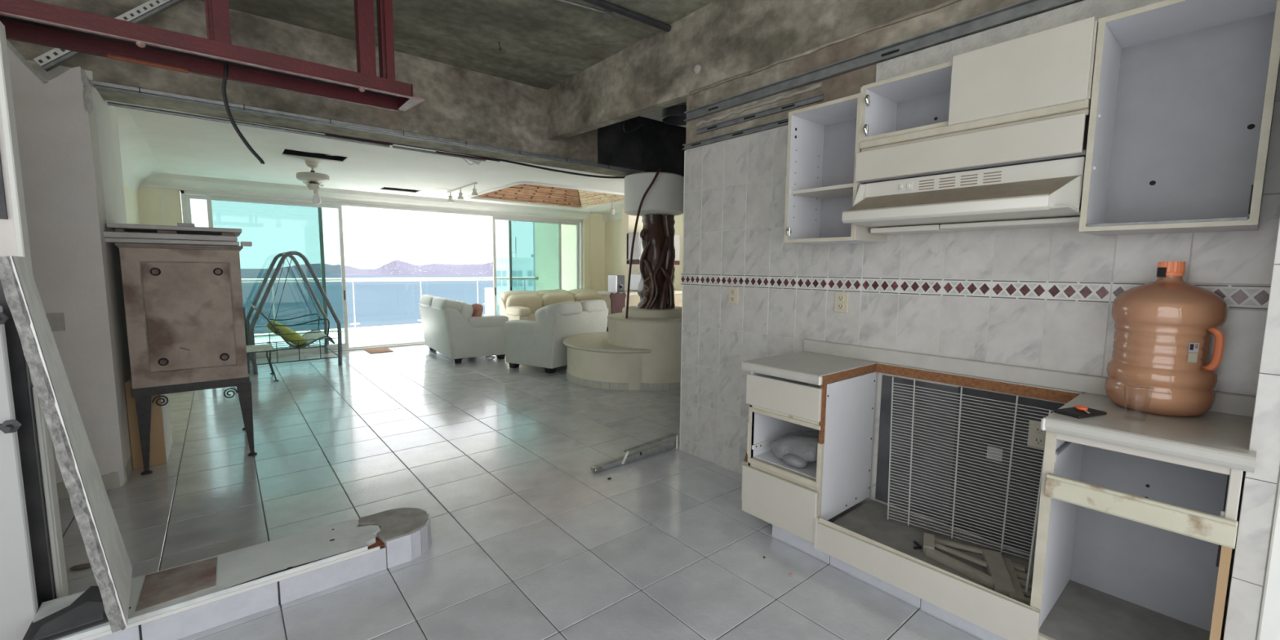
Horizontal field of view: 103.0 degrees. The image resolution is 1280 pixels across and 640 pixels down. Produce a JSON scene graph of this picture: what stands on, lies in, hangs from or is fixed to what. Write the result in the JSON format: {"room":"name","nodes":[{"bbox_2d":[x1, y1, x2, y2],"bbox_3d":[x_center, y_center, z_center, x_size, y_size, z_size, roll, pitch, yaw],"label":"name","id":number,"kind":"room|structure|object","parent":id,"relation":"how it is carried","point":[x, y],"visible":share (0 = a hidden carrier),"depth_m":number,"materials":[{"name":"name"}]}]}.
{"room":"damaged room","nodes":[
{"label":"damaged room","id":0,"kind":"room"},
{"bbox_2d":[0,21,69,596],"bbox_3d":[-2.969,0.093,1.529,1.520,2.330,0.093,-4,8,-39],"label":"wall","id":1,"kind":"structure","parent":0,"point":[14,234],"depth_m":1.93,"materials":[{"name":"paint"}]},
{"bbox_2d":[6,40,164,487],"bbox_3d":[-3.334,-0.433,1.871,1.750,3.300,12.400,-4,8,-39],"label":"wall","id":2,"kind":"structure","parent":0,"point":[85,160],"depth_m":3.11,"materials":[{"name":"paint"}]},
{"bbox_2d":[31,386,62,598],"bbox_3d":[-2.363,0.735,2.034,0.012,0.960,0.021,-4,8,-39],"label":"door frame","id":3,"kind":"structure","parent":2,"relation":"attached to","point":[36,399],"depth_m":2.02,"materials":[{"name":"paint"}]},
{"bbox_2d":[46,312,65,331],"bbox_3d":[-3.501,0.012,3.053,0.070,0.110,0.009,-4,8,-39],"label":"switch plate","id":4,"kind":"object","parent":2,"relation":"attached to","point":[56,320],"visible":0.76,"depth_m":3.05,"materials":[{"name":"paint"}]},
{"bbox_2d":[56,456,132,499],"bbox_3d":[-3.463,1.021,3.334,0.208,0.108,0.461,0,6,-2],"label":"baseboard","id":5,"kind":"structure","parent":2,"relation":"attached to","point":[111,481],"depth_m":3.25,"materials":[{"name":"tile"}]},
{"bbox_2d":[109,100,624,214],"bbox_3d":[-2.362,-2.378,7.580,7.800,0.815,4.540,-4,8,-39],"label":"ceiling","id":6,"kind":"structure","parent":0,"point":[181,145],"depth_m":6.42,"materials":[{"name":"paint"}]},
{"bbox_2d":[296,160,329,204],"bbox_3d":[-3.898,-1.631,6.079,0.336,0.502,0.336,-4,8,-39],"label":"ceiling fan","id":7,"kind":"object","parent":6,"relation":"hanging from","point":[314,180],"visible":1,"depth_m":6.03,"materials":[{"name":"beige"}]},
{"bbox_2d":[324,133,500,161],"bbox_3d":[-2.140,-1.673,4.986,1.620,0.023,0.015,-4,8,-39],"label":"air vent","id":8,"kind":"object","parent":6,"relation":"attached to","point":[325,134],"visible":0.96,"depth_m":5.10,"materials":[{"name":"metal"}]},
{"bbox_2d":[447,182,478,202],"bbox_3d":[-2.772,-1.967,7.911,0.096,0.188,1.180,-4,8,-39],"label":"track light","id":9,"kind":"object","parent":6,"relation":"attached to","point":[474,193],"visible":1,"depth_m":7.91,"materials":[{"name":"beige"}]},
{"bbox_2d":[137,186,604,290],"bbox_3d":[-3.961,-1.308,9.395,10.000,3.500,0.260,-4,8,-39],"label":"wall","id":10,"kind":"structure","parent":0,"point":[157,206],"depth_m":11.39,"materials":[{"name":"paint"}]},
{"bbox_2d":[138,173,590,220],"bbox_3d":[-3.959,-2.103,9.089,7.210,0.187,0.240,-4,8,-39],"label":"trim","id":11,"kind":"structure","parent":10,"relation":"attached to","point":[160,180],"depth_m":8.31,"materials":[{"name":"paint"}]},
{"bbox_2d":[180,189,582,358],"bbox_3d":[-3.928,-0.801,9.459,6.703,2.478,0.170,-4,8,-39],"label":"window frame","id":12,"kind":"structure","parent":10,"relation":"in","point":[186,195],"depth_m":8.55,"materials":[{"name":"white metal"}]},
{"bbox_2d":[253,222,576,337],"bbox_3d":[-4.961,-1.235,10.465,10.200,3.280,3.000,-4,8,-39],"label":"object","id":13,"kind":"structure","parent":10,"relation":"attached to","point":[546,235],"depth_m":13.16,"materials":[{"name":"stone"}]},
{"bbox_2d":[241,276,538,328],"bbox_3d":[-6.212,-0.371,11.283,8.800,1.114,0.080,-4,8,-39],"label":"balcony railing","id":14,"kind":"object","parent":13,"relation":"on","point":[373,279],"visible":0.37,"depth_m":11.54,"materials":[{"name":"silver metal"}]},
{"bbox_2d":[197,0,715,89],"bbox_3d":[0.007,-2.422,4.287,10.200,0.280,14.000,-4,8,-39],"label":"ceiling","id":15,"kind":"structure","parent":0,"point":[544,44],"depth_m":3.92,"materials":[{"name":"concrete"}]},
{"bbox_2d":[32,0,185,71],"bbox_3d":[-3.294,-1.856,3.213,0.739,0.697,0.052,-4,8,-39],"label":"strut","id":16,"kind":"object","parent":15,"relation":"attached to","point":[55,57],"visible":0.54,"depth_m":3.23,"materials":[{"name":"metal"}]},
{"bbox_2d":[0,0,425,111],"bbox_3d":[-2.522,-1.630,2.096,3.030,0.890,0.326,-4,8,-39],"label":"metal frame","id":17,"kind":"object","parent":15,"relation":"attached to","point":[30,21],"visible":1,"depth_m":2.48,"materials":[{"name":"red metal"}]},
{"bbox_2d":[221,63,264,164],"bbox_3d":[-2.128,-1.107,2.721,0.061,0.513,0.165,4,7,29],"label":"cable","id":18,"kind":"object","parent":17,"relation":"hanging from","point":[225,65],"visible":0.94,"depth_m":2.69,"materials":[{"name":"black plastic"}]},
{"bbox_2d":[6,0,633,176],"bbox_3d":[-1.112,-2.125,5.444,9.500,0.825,0.370,-4,8,-39],"label":"concrete beam","id":19,"kind":"structure","parent":15,"relation":"attached to","point":[460,104],"depth_m":4.17,"materials":[{"name":"grey concrete"}]},
{"bbox_2d":[106,101,485,161],"bbox_3d":[-2.706,-1.615,4.512,2.801,0.031,0.030,-5,8,-40],"label":"conduit","id":20,"kind":"object","parent":19,"relation":"attached to","point":[112,104],"visible":1,"depth_m":4.19,"materials":[{"name":"grey metal"}]},
{"bbox_2d":[89,80,644,173],"bbox_3d":[-1.745,-1.650,4.711,4.660,0.044,0.032,-4,8,-39],"label":"metal track","id":21,"kind":"object","parent":19,"relation":"attached to","point":[96,84],"visible":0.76,"depth_m":4.08,"materials":[{"name":"metal"}]},
{"bbox_2d":[191,112,625,178],"bbox_3d":[-1.959,-1.667,5.033,4.598,0.090,0.166,-4,7,-37],"label":"cable","id":22,"kind":"object","parent":19,"relation":"hanging from","point":[497,159],"visible":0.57,"depth_m":5.44,"materials":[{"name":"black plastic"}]},
{"bbox_2d":[597,115,686,177],"bbox_3d":[0.251,-2.148,6.315,1.870,0.665,0.016,-4,8,-39],"label":"panel","id":23,"kind":"object","parent":19,"relation":"attached to","point":[655,144],"visible":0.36,"depth_m":6.14,"materials":[{"name":"metal"}]},
{"bbox_2d":[557,0,671,31],"bbox_3d":[-0.488,-2.180,3.490,1.616,0.048,0.292,-4,7,-36],"label":"ceiling pipe","id":24,"kind":"object","parent":15,"relation":"attached to","point":[606,5],"visible":1,"depth_m":3.63,"materials":[{"name":"metal"}]},
{"bbox_2d":[546,0,960,140],"bbox_3d":[0.841,-1.869,3.214,0.142,0.609,5.600,-4,8,-39],"label":"concrete beam","id":25,"kind":"structure","parent":15,"relation":"attached to","point":[721,42],"depth_m":3.57,"materials":[{"name":"grey concrete"}]},
{"bbox_2d":[57,326,983,639],"bbox_3d":[-0.713,0.907,5.584,10.338,0.080,16.350,-4,8,-39],"label":"floor","id":26,"kind":"structure","parent":0,"point":[529,542],"depth_m":3.04,"materials":[{"name":"tile"}]},
{"bbox_2d":[0,306,38,639],"bbox_3d":[-2.512,0.614,1.606,0.762,1.285,0.105,-4,8,-39],"label":"door","id":27,"kind":"structure","parent":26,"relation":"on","point":[19,606],"depth_m":1.84,"materials":[{"name":"grey"}]},
{"bbox_2d":[0,280,56,608],"bbox_3d":[-2.411,0.522,1.941,0.153,1.400,0.055,-4,8,-39],"label":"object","id":28,"kind":"object","parent":26,"relation":"on","point":[21,382],"visible":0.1,"depth_m":1.96,"materials":[{"name":"black"}]},
{"bbox_2d":[69,563,90,569],"bbox_3d":[-2.649,1.170,2.416,0.085,0.012,0.044,-1,6,-16],"label":"chip","id":29,"kind":"object","parent":26,"relation":"on","point":[83,566],"visible":0.88,"depth_m":2.41,"materials":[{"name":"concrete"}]},
{"bbox_2d":[124,376,172,469],"bbox_3d":[-3.665,0.713,3.812,0.176,0.620,0.550,-4,8,-39],"label":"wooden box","id":30,"kind":"object","parent":26,"relation":"on","point":[161,440],"visible":0.64,"depth_m":3.63,"materials":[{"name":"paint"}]},
{"bbox_2d":[115,242,257,475],"bbox_3d":[-3.427,0.226,3.916,0.655,1.572,0.891,-4,8,-39],"label":"cabinet","id":31,"kind":"object","parent":26,"relation":"on","point":[184,304],"visible":0.94,"depth_m":3.54,"materials":[{"name":"brown"}]},
{"bbox_2d":[104,237,239,245],"bbox_3d":[-3.405,-0.565,3.764,0.680,0.028,0.780,-4,8,-39],"label":"board","id":32,"kind":"object","parent":31,"relation":"on","point":[111,240],"visible":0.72,"depth_m":3.45,"materials":[{"name":"grey wood"}]},
{"bbox_2d":[103,231,237,241],"bbox_3d":[-3.396,-0.597,3.742,0.670,0.036,0.780,-4,8,-39],"label":"board","id":33,"kind":"object","parent":32,"relation":"on","point":[106,234],"visible":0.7,"depth_m":3.43,"materials":[{"name":"grey wood"}]},
{"bbox_2d":[106,222,241,236],"bbox_3d":[-3.365,-0.656,3.735,0.685,0.028,0.660,-4,8,-39],"label":"board","id":34,"kind":"object","parent":33,"relation":"on","point":[130,228],"visible":0.84,"depth_m":3.53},
{"bbox_2d":[32,506,431,639],"bbox_3d":[-1.653,1.126,2.269,1.384,0.145,0.345,-4,8,-39],"label":"kerb","id":35,"kind":"object","parent":26,"relation":"on","point":[180,602],"visible":0.95,"depth_m":2.18,"materials":[{"name":"white tile"}]},
{"bbox_2d":[22,586,108,639],"bbox_3d":[-2.105,1.085,1.906,0.225,0.010,0.345,-4,8,-39],"label":"sheet","id":36,"kind":"object","parent":35,"relation":"on","point":[87,611],"visible":0.72,"depth_m":1.85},
{"bbox_2d":[0,255,132,632],"bbox_3d":[-2.064,0.432,1.851,0.212,1.313,0.511,-5,8,-43],"label":"granite slab","id":37,"kind":"object","parent":35,"relation":"on","point":[107,554],"visible":1,"depth_m":1.75,"materials":[{"name":"grey stone"}]},
{"bbox_2d":[243,306,249,373],"bbox_3d":[-5.449,0.278,6.743,0.400,0.860,0.410,-4,8,-39],"label":"garden chair","id":38,"kind":"object","parent":26,"relation":"on","point":[245,323],"visible":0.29,"depth_m":6.74,"materials":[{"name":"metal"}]},
{"bbox_2d":[245,343,279,381],"bbox_3d":[-4.865,0.551,6.402,0.480,0.395,0.631,-4,8,-39],"label":"side table","id":39,"kind":"object","parent":26,"relation":"on","point":[259,348],"visible":0.48,"depth_m":6.34,"materials":[{"name":"metal"}]},
{"bbox_2d":[245,250,342,373],"bbox_3d":[-5.109,-0.177,7.463,1.056,1.626,1.360,-4,8,-39],"label":"swing","id":40,"kind":"object","parent":26,"relation":"on","point":[311,336],"visible":0.93,"depth_m":7.30,"materials":[{"name":"metal"}]},
{"bbox_2d":[266,320,306,345],"bbox_3d":[-5.023,0.188,7.248,0.459,0.382,0.430,-4,8,-39],"label":"seat cushion","id":41,"kind":"object","parent":40,"relation":"on","point":[282,330],"visible":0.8,"depth_m":7.09,"materials":[{"name":"green fabric"}]},
{"bbox_2d":[364,346,393,353],"bbox_3d":[-4.450,0.516,8.667,0.350,0.010,0.497,-4,8,-39],"label":"floor mat","id":42,"kind":"object","parent":26,"relation":"on","point":[375,350],"visible":1,"depth_m":8.62,"materials":[{"name":"beige fabric"}]},
{"bbox_2d":[418,294,508,364],"bbox_3d":[-2.913,0.082,8.333,1.005,0.966,1.702,-4,7,-35],"label":"armchair","id":43,"kind":"object","parent":26,"relation":"on","point":[450,329],"visible":0.99,"depth_m":7.68,"materials":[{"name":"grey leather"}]},
{"bbox_2d":[419,294,437,306],"bbox_3d":[-3.420,-0.294,8.420,0.318,0.243,0.812,-4,7,-35],"label":"cushion","id":44,"kind":"object","parent":43,"relation":"on","point":[425,300],"depth_m":8.23,"materials":[{"name":"grey leather"}]},
{"bbox_2d":[431,297,462,311],"bbox_3d":[-2.958,-0.224,7.774,0.312,0.235,0.835,-4,7,-35],"label":"cushion","id":45,"kind":"object","parent":43,"relation":"on","point":[437,304],"depth_m":7.50,"materials":[{"name":"grey leather"}]},
{"bbox_2d":[456,300,473,321],"bbox_3d":[-2.818,-0.070,7.889,0.309,0.458,0.797,-4,7,-35],"label":"cushion","id":46,"kind":"object","parent":43,"relation":"on","point":[464,311],"depth_m":7.57,"materials":[{"name":"grey leather"}]},
{"bbox_2d":[471,303,483,316],"bbox_3d":[-2.558,-0.087,7.889,0.186,0.331,0.358,-4,8,-39],"label":"throw pillow","id":47,"kind":"object","parent":43,"relation":"on","point":[477,308],"visible":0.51,"depth_m":7.77,"materials":[{"name":"orange fabric"}]},
{"bbox_2d":[498,288,601,320],"bbox_3d":[-1.610,-0.132,10.524,2.404,0.966,1.011,-4,8,-39],"label":"sofa","id":48,"kind":"object","parent":26,"relation":"on","point":[514,304],"visible":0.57,"depth_m":10.16,"materials":[{"name":"beige leather"}]},
{"bbox_2d":[500,289,538,302],"bbox_3d":[-2.417,-0.474,10.261,0.785,0.243,0.315,-4,8,-39],"label":"cushion","id":49,"kind":"object","parent":48,"relation":"on","point":[504,295],"depth_m":10.08,"materials":[{"name":"beige leather"}]},
{"bbox_2d":[505,293,542,313],"bbox_3d":[-2.311,-0.295,10.149,0.767,0.459,0.310,-4,8,-39],"label":"cushion","id":50,"kind":"object","parent":48,"relation":"on","point":[534,302],"depth_m":10.02,"materials":[{"name":"beige leather"}]},
{"bbox_2d":[536,289,570,297],"bbox_3d":[-1.821,-0.519,10.750,0.804,0.236,0.311,-4,8,-39],"label":"cushion","id":51,"kind":"object","parent":48,"relation":"on","point":[541,293],"depth_m":10.62,"materials":[{"name":"beige leather"}]},
{"bbox_2d":[542,292,574,306],"bbox_3d":[-1.714,-0.343,10.635,0.764,0.459,0.309,-4,8,-39],"label":"cushion","id":52,"kind":"object","parent":48,"relation":"on","point":[548,298],"depth_m":10.47,"materials":[{"name":"beige leather"}]},
{"bbox_2d":[567,288,598,295],"bbox_3d":[-1.233,-0.565,11.233,0.775,0.243,0.317,-4,8,-39],"label":"cushion","id":53,"kind":"object","parent":48,"relation":"on","point":[575,291],"depth_m":11.08,"materials":[{"name":"beige leather"}]},
{"bbox_2d":[573,292,601,302],"bbox_3d":[-1.123,-0.386,11.121,0.757,0.452,0.313,-4,8,-39],"label":"cushion","id":54,"kind":"object","parent":48,"relation":"on","point":[579,296],"depth_m":10.93,"materials":[{"name":"beige leather"}]},
{"bbox_2d":[504,299,608,373],"bbox_3d":[-1.203,0.178,7.535,1.005,0.966,1.302,4,7,30],"label":"sofa","id":55,"kind":"object","parent":26,"relation":"on","point":[539,343],"visible":0.94,"depth_m":7.01,"materials":[{"name":"grey leather"}]},
{"bbox_2d":[534,306,545,326],"bbox_3d":[-1.208,0.018,7.168,0.312,0.452,0.602,4,7,30],"label":"cushion","id":56,"kind":"object","parent":55,"relation":"on","point":[540,314],"depth_m":6.92,"materials":[{"name":"grey leather"}]},
{"bbox_2d":[544,301,582,315],"bbox_3d":[-1.059,-0.138,7.067,0.320,0.241,0.626,4,7,30],"label":"cushion","id":57,"kind":"object","parent":55,"relation":"on","point":[571,308],"depth_m":6.88,"materials":[{"name":"grey leather"}]},
{"bbox_2d":[580,299,607,312],"bbox_3d":[-0.752,-0.188,7.585,0.313,0.234,0.604,4,7,30],"label":"cushion","id":58,"kind":"object","parent":55,"relation":"on","point":[593,305],"depth_m":7.46,"materials":[{"name":"grey leather"}]},
{"bbox_2d":[606,292,626,331],"bbox_3d":[-0.391,0.088,8.073,0.307,1.049,0.180,-4,8,-39],"label":"carved chair","id":59,"kind":"object","parent":26,"relation":"on","point":[617,300],"visible":0.44,"depth_m":7.95,"materials":[{"name":"brown wood"}]},
{"bbox_2d":[563,306,681,391],"bbox_3d":[-0.101,0.289,6.726,1.744,0.927,1.874,-4,8,-39],"label":"round planter","id":60,"kind":"object","parent":26,"relation":"on","point":[641,351],"visible":0.77,"depth_m":6.01,"materials":[{"name":"beige paint"}]},
{"bbox_2d":[625,167,661,318],"bbox_3d":[0.033,-0.869,5.853,0.401,1.722,0.054,1,6,7],"label":"hose","id":61,"kind":"object","parent":60,"relation":"attached to","point":[660,168],"visible":1,"depth_m":5.84,"materials":[{"name":"black rubber"}]},
{"bbox_2d":[637,213,675,309],"bbox_3d":[0.214,-0.735,6.495,0.494,1.205,0.453,1,6,2],"label":"trunk","id":62,"kind":"object","parent":60,"relation":"on","point":[655,290],"visible":1,"depth_m":6.38,"materials":[{"name":"brown wood"}]},
{"bbox_2d":[624,172,684,216],"bbox_3d":[0.176,-1.535,6.281,0.740,0.440,0.740,-4,8,-39],"label":"drum","id":63,"kind":"object","parent":62,"relation":"on","point":[665,196],"visible":0.82,"depth_m":5.97,"materials":[{"name":"paint"}]},
{"bbox_2d":[590,432,677,472],"bbox_3d":[-0.026,0.990,3.824,0.785,0.119,0.080,-4,8,-39],"label":"scrap","id":64,"kind":"object","parent":26,"relation":"on","point":[668,444],"visible":1,"depth_m":3.84,"materials":[{"name":"silver metal"}]},
{"bbox_2d":[597,288,682,327],"bbox_3d":[0.220,-0.012,9.160,1.890,1.035,0.710,-4,8,-39],"label":"countertop","id":65,"kind":"structure","parent":26,"relation":"on","point":[634,299],"depth_m":8.63,"materials":[{"name":"stone"}]},
{"bbox_2d":[608,275,624,292],"bbox_3d":[-0.390,-0.604,8.463,0.185,0.275,0.226,-4,8,-39],"label":"loudspeaker","id":66,"kind":"object","parent":65,"relation":"on","point":[615,282],"visible":0.99,"depth_m":8.39,"materials":[{"name":"silver plastic"}]},
{"bbox_2d":[629,273,640,290],"bbox_3d":[0.118,-0.666,9.010,0.500,0.295,0.420,-4,8,-39],"label":"microwave","id":67,"kind":"object","parent":65,"relation":"on","point":[635,278],"visible":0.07,"depth_m":8.88,"materials":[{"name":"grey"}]},
{"bbox_2d":[742,371,876,543],"bbox_3d":[0.925,0.668,2.795,0.563,0.794,0.454,-4,8,-39],"label":"base cabinet","id":68,"kind":"object","parent":26,"relation":"on","point":[788,498],"visible":0.91,"depth_m":2.62,"materials":[{"name":"laminate"}]},
{"bbox_2d":[770,431,818,468],"bbox_3d":[0.889,0.687,2.737,0.319,0.170,0.353,-4,8,-39],"label":"plastic bag","id":69,"kind":"object","parent":68,"relation":"on","point":[797,449],"visible":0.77,"depth_m":2.66,"materials":[{"name":"grey plastic"}]},
{"bbox_2d":[813,499,1040,639],"bbox_3d":[1.344,1.055,2.317,0.566,0.153,0.878,-4,8,-39],"label":"base cabinet","id":70,"kind":"object","parent":68,"relation":"attached to","point":[864,538],"depth_m":2.19,"materials":[{"name":"laminate"}]},
{"bbox_2d":[887,377,1053,591],"bbox_3d":[1.420,0.671,2.314,0.332,0.745,0.725,-4,8,-39],"label":"wire rack","id":71,"kind":"object","parent":70,"relation":"on","point":[1031,563],"visible":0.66,"depth_m":2.38,"materials":[{"name":"grey metal"}]},
{"bbox_2d":[741,339,1256,472],"bbox_3d":[1.340,0.269,2.248,0.602,0.122,1.770,-4,8,-39],"label":"countertop","id":72,"kind":"structure","parent":68,"relation":"on","point":[1220,436],"depth_m":2.08,"materials":[{"name":"white"}]},
{"bbox_2d":[1053,407,1106,418],"bbox_3d":[1.543,0.323,1.787,0.150,0.012,0.084,-2,6,-20],"label":"wallet","id":73,"kind":"object","parent":72,"relation":"on","point":[1070,411],"visible":0.83,"depth_m":1.77,"materials":[{"name":"black leather"}]},
{"bbox_2d":[1123,384,1154,420],"bbox_3d":[1.677,0.279,1.719,0.075,0.114,0.075,-4,8,-39],"label":"plastic cup","id":74,"kind":"object","parent":72,"relation":"on","point":[1133,386],"visible":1,"depth_m":1.70,"materials":[{"name":"plastic"}]},
{"bbox_2d":[1104,261,1227,417],"bbox_3d":[1.872,0.059,1.820,0.286,0.532,0.288,-4,8,-39],"label":"water jug","id":75,"kind":"object","parent":72,"relation":"on","point":[1163,346],"visible":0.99,"depth_m":1.75,"materials":[{"name":"plastic"}]},
{"bbox_2d":[772,524,1007,639],"bbox_3d":[1.236,1.184,2.144,0.034,0.100,1.605,-4,8,-39],"label":"plinth","id":76,"kind":"object","parent":26,"relation":"on","point":[780,534],"visible":0.48,"depth_m":2.28,"materials":[{"name":"white tile"}]},
{"bbox_2d":[1030,431,1243,639],"bbox_3d":[1.745,0.825,1.802,0.570,0.892,0.446,-4,8,-39],"label":"base cabinet","id":77,"kind":"object","parent":26,"relation":"on","point":[1131,544],"visible":0.74,"depth_m":1.89,"materials":[{"name":"laminate"}]},
{"bbox_2d":[621,205,643,289],"bbox_3d":[0.106,-1.329,9.501,0.980,1.505,0.200,-4,8,-39],"label":"wall","id":78,"kind":"structure","parent":0,"point":[628,221],"depth_m":9.20,"materials":[{"name":"beige paint"}]},
{"bbox_2d":[626,232,679,264],"bbox_3d":[0.254,-1.293,9.325,0.980,0.550,0.365,-4,8,-39],"label":"upper cabinet","id":79,"kind":"object","parent":78,"relation":"attached to","point":[637,248],"visible":0.42,"depth_m":9.03,"materials":[{"name":"grey wood"}]},
{"bbox_2d":[602,212,683,290],"bbox_3d":[1.780,-0.964,6.970,2.600,3.400,11.333,-2,6,-22],"label":"wall","id":80,"kind":"structure","parent":0,"point":[613,223],"depth_m":11.57,"materials":[{"name":"paint"}]},
{"bbox_2d":[680,0,1279,639],"bbox_3d":[1.483,-0.178,2.595,0.125,2.722,3.552,-4,8,-39],"label":"wall","id":81,"kind":"structure","parent":0,"point":[1038,298],"depth_m":2.60,"materials":[{"name":"white tile"}]},
{"bbox_2d":[622,102,686,133],"bbox_3d":[0.406,-1.806,4.577,0.790,0.159,0.936,-4,8,-39],"label":"duct collar","id":82,"kind":"object","parent":81,"relation":"attached to","point":[674,114],"visible":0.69,"depth_m":4.65,"materials":[{"name":"metal"}]},
{"bbox_2d":[728,286,738,304],"bbox_3d":[0.645,-0.170,3.526,0.016,0.116,0.082,-4,8,-39],"label":"wall outlet","id":83,"kind":"object","parent":81,"relation":"attached to","point":[733,291],"visible":1,"depth_m":3.52,"materials":[{"name":"beige plastic"}]},
{"bbox_2d":[682,117,788,150],"bbox_3d":[0.686,-1.243,3.372,0.026,0.034,1.135,-4,8,-39],"label":"metal track","id":84,"kind":"object","parent":81,"relation":"attached to","point":[784,122],"visible":0.78,"depth_m":3.40,"materials":[{"name":"metal"}]},
{"bbox_2d":[696,82,822,127],"bbox_3d":[0.732,-1.386,3.314,0.036,0.054,0.994,-4,8,-39],"label":"smear","id":85,"kind":"object","parent":81,"relation":"attached to","point":[814,86],"visible":1,"depth_m":3.23,"materials":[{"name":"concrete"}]},
{"bbox_2d":[696,93,823,134],"bbox_3d":[0.732,-1.324,3.313,0.020,0.035,1.000,-4,8,-39],"label":"metal track","id":86,"kind":"object","parent":81,"relation":"attached to","point":[817,98],"visible":1,"depth_m":3.24,"materials":[{"name":"metal"}]},
{"bbox_2d":[783,93,887,244],"bbox_3d":[1.045,-0.763,2.712,0.356,0.695,0.409,-4,8,-39],"label":"upper cabinet","id":87,"kind":"object","parent":81,"relation":"attached to","point":[822,149],"visible":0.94,"depth_m":2.83,"materials":[{"name":"laminate"}]},
{"bbox_2d":[791,182,853,199],"bbox_3d":[1.056,-0.688,2.732,0.298,0.018,0.368,-4,8,-39],"label":"shelf","id":88,"kind":"object","parent":87,"relation":"attached to","point":[841,191],"depth_m":2.75,"materials":[{"name":"laminate"}]},
{"bbox_2d":[834,292,848,312],"bbox_3d":[1.152,-0.102,2.914,0.016,0.116,0.082,-4,8,-39],"label":"wall outlet","id":89,"kind":"object","parent":81,"relation":"attached to","point":[842,299],"visible":1,"depth_m":2.91,"materials":[{"name":"beige plastic"}]},
{"bbox_2d":[684,0,1083,121],"bbox_3d":[1.421,-1.361,2.458,0.032,0.062,3.418,-4,8,-39],"label":"metal track","id":90,"kind":"object","parent":81,"relation":"attached to","point":[1027,8],"visible":1,"depth_m":2.60,"materials":[{"name":"metal"}]},
{"bbox_2d":[841,156,1085,235],"bbox_3d":[1.393,-0.514,2.208,0.484,0.232,0.828,-4,8,-39],"label":"range hood","id":91,"kind":"object","parent":81,"relation":"attached to","point":[1047,193],"visible":0.94,"depth_m":2.07,"materials":[{"name":"beige metal"}]},
{"bbox_2d":[854,16,1098,183],"bbox_3d":[1.440,-0.870,2.219,0.356,0.462,0.849,-4,8,-39],"label":"upper cabinet","id":92,"kind":"object","parent":81,"relation":"attached to","point":[1027,99],"visible":0.9,"depth_m":2.03,"materials":[{"name":"laminate"}]},
{"bbox_2d":[860,150,1086,183],"bbox_3d":[1.458,-0.649,2.253,0.310,0.016,0.837,-4,8,-39],"label":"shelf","id":93,"kind":"object","parent":92,"relation":"attached to","point":[1082,154],"depth_m":2.09,"materials":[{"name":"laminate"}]},
{"bbox_2d":[875,0,1164,82],"bbox_3d":[1.879,-1.173,1.928,0.018,0.185,1.990,-4,8,-39],"label":"board","id":94,"kind":"object","parent":81,"relation":"attached to","point":[943,53],"visible":0.42,"depth_m":2.24,"materials":[{"name":"paint"}]},
{"bbox_2d":[1026,420,1046,448],"bbox_3d":[1.754,0.506,2.235,0.016,0.116,0.082,-4,8,-39],"label":"wall outlet","id":95,"kind":"object","parent":81,"relation":"attached to","point":[1030,421],"visible":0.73,"depth_m":2.24,"materials":[{"name":"beige plastic"}]},
{"bbox_2d":[1033,435,1044,444],"bbox_3d":[1.750,0.530,2.235,0.004,0.032,0.036,-4,8,-39],"label":"socket","id":96,"kind":"object","parent":95,"relation":"attached to","point":[1038,437],"depth_m":2.23,"materials":[{"name":"beige"}]},
{"bbox_2d":[1034,426,1044,434],"bbox_3d":[1.750,0.482,2.230,0.004,0.032,0.036,-4,8,-39],"label":"socket","id":97,"kind":"object","parent":95,"relation":"attached to","point":[1035,429],"depth_m":2.23,"materials":[{"name":"beige"}]},
{"bbox_2d":[1078,0,1279,235],"bbox_3d":[1.851,-0.676,1.752,0.332,0.730,0.414,-4,8,-39],"label":"upper cabinet","id":98,"kind":"object","parent":81,"relation":"attached to","point":[1184,93],"visible":1,"depth_m":1.81,"materials":[{"name":"laminate"}]},
{"bbox_2d":[1223,218,1279,639],"bbox_3d":[1.983,-0.049,1.486,0.540,2.700,0.192,-4,8,-39],"label":"wall","id":99,"kind":"structure","parent":0,"point":[1253,611],"depth_m":1.42,"materials":[{"name":"white tile"}]},
{"label":"outside","id":100,"kind":"structure","parent":0,"visible":0},
{"bbox_2d":[481,236,533,315],"bbox_3d":[-11.213,14.451,48.833,6.401,44.000,7.300,-1,6,-15],"label":"apartment tower","id":101,"kind":"structure","parent":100,"point":[521,267],"depth_m":43.49,"materials":[{"name":"grey concrete"}]},
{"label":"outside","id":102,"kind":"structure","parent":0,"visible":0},
{"bbox_2d":[484,288,493,315],"bbox_3d":[-17.436,15.741,60.789,1.500,38.900,3.220,-1,6,-16],"label":"apartment tower","id":103,"kind":"structure","parent":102,"point":[489,295],"depth_m":57.58,"materials":[{"name":"grey"}]},
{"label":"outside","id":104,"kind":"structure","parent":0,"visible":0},
{"bbox_2d":[531,222,535,291],"bbox_3d":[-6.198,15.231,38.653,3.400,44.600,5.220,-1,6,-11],"label":"window frame","id":105,"kind":"structure","parent":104,"point":[533,255],"depth_m":33.97,"materials":[{"name":"grey metal"}]},
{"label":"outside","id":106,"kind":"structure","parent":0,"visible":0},
{"bbox_2d":[330,259,493,275],"bbox_3d":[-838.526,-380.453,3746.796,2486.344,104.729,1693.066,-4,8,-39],"label":"hill","id":107,"kind":"structure","parent":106,"point":[395,268],"depth_m":3344.91,"materials":[{"name":"grey"}]},
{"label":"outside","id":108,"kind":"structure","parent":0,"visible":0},
{"bbox_2d":[240,263,368,272],"bbox_3d":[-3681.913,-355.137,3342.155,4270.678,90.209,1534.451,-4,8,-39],"label":"hill","id":109,"kind":"structure","parent":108,"point":[316,267],"depth_m":4127.38,"materials":[{"name":"purple stone"}]},
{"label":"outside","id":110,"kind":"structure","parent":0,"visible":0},
{"bbox_2d":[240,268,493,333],"bbox_3d":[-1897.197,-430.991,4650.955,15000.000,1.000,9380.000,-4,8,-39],"label":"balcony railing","id":111,"kind":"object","parent":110,"point":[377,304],"depth_m":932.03,"materials":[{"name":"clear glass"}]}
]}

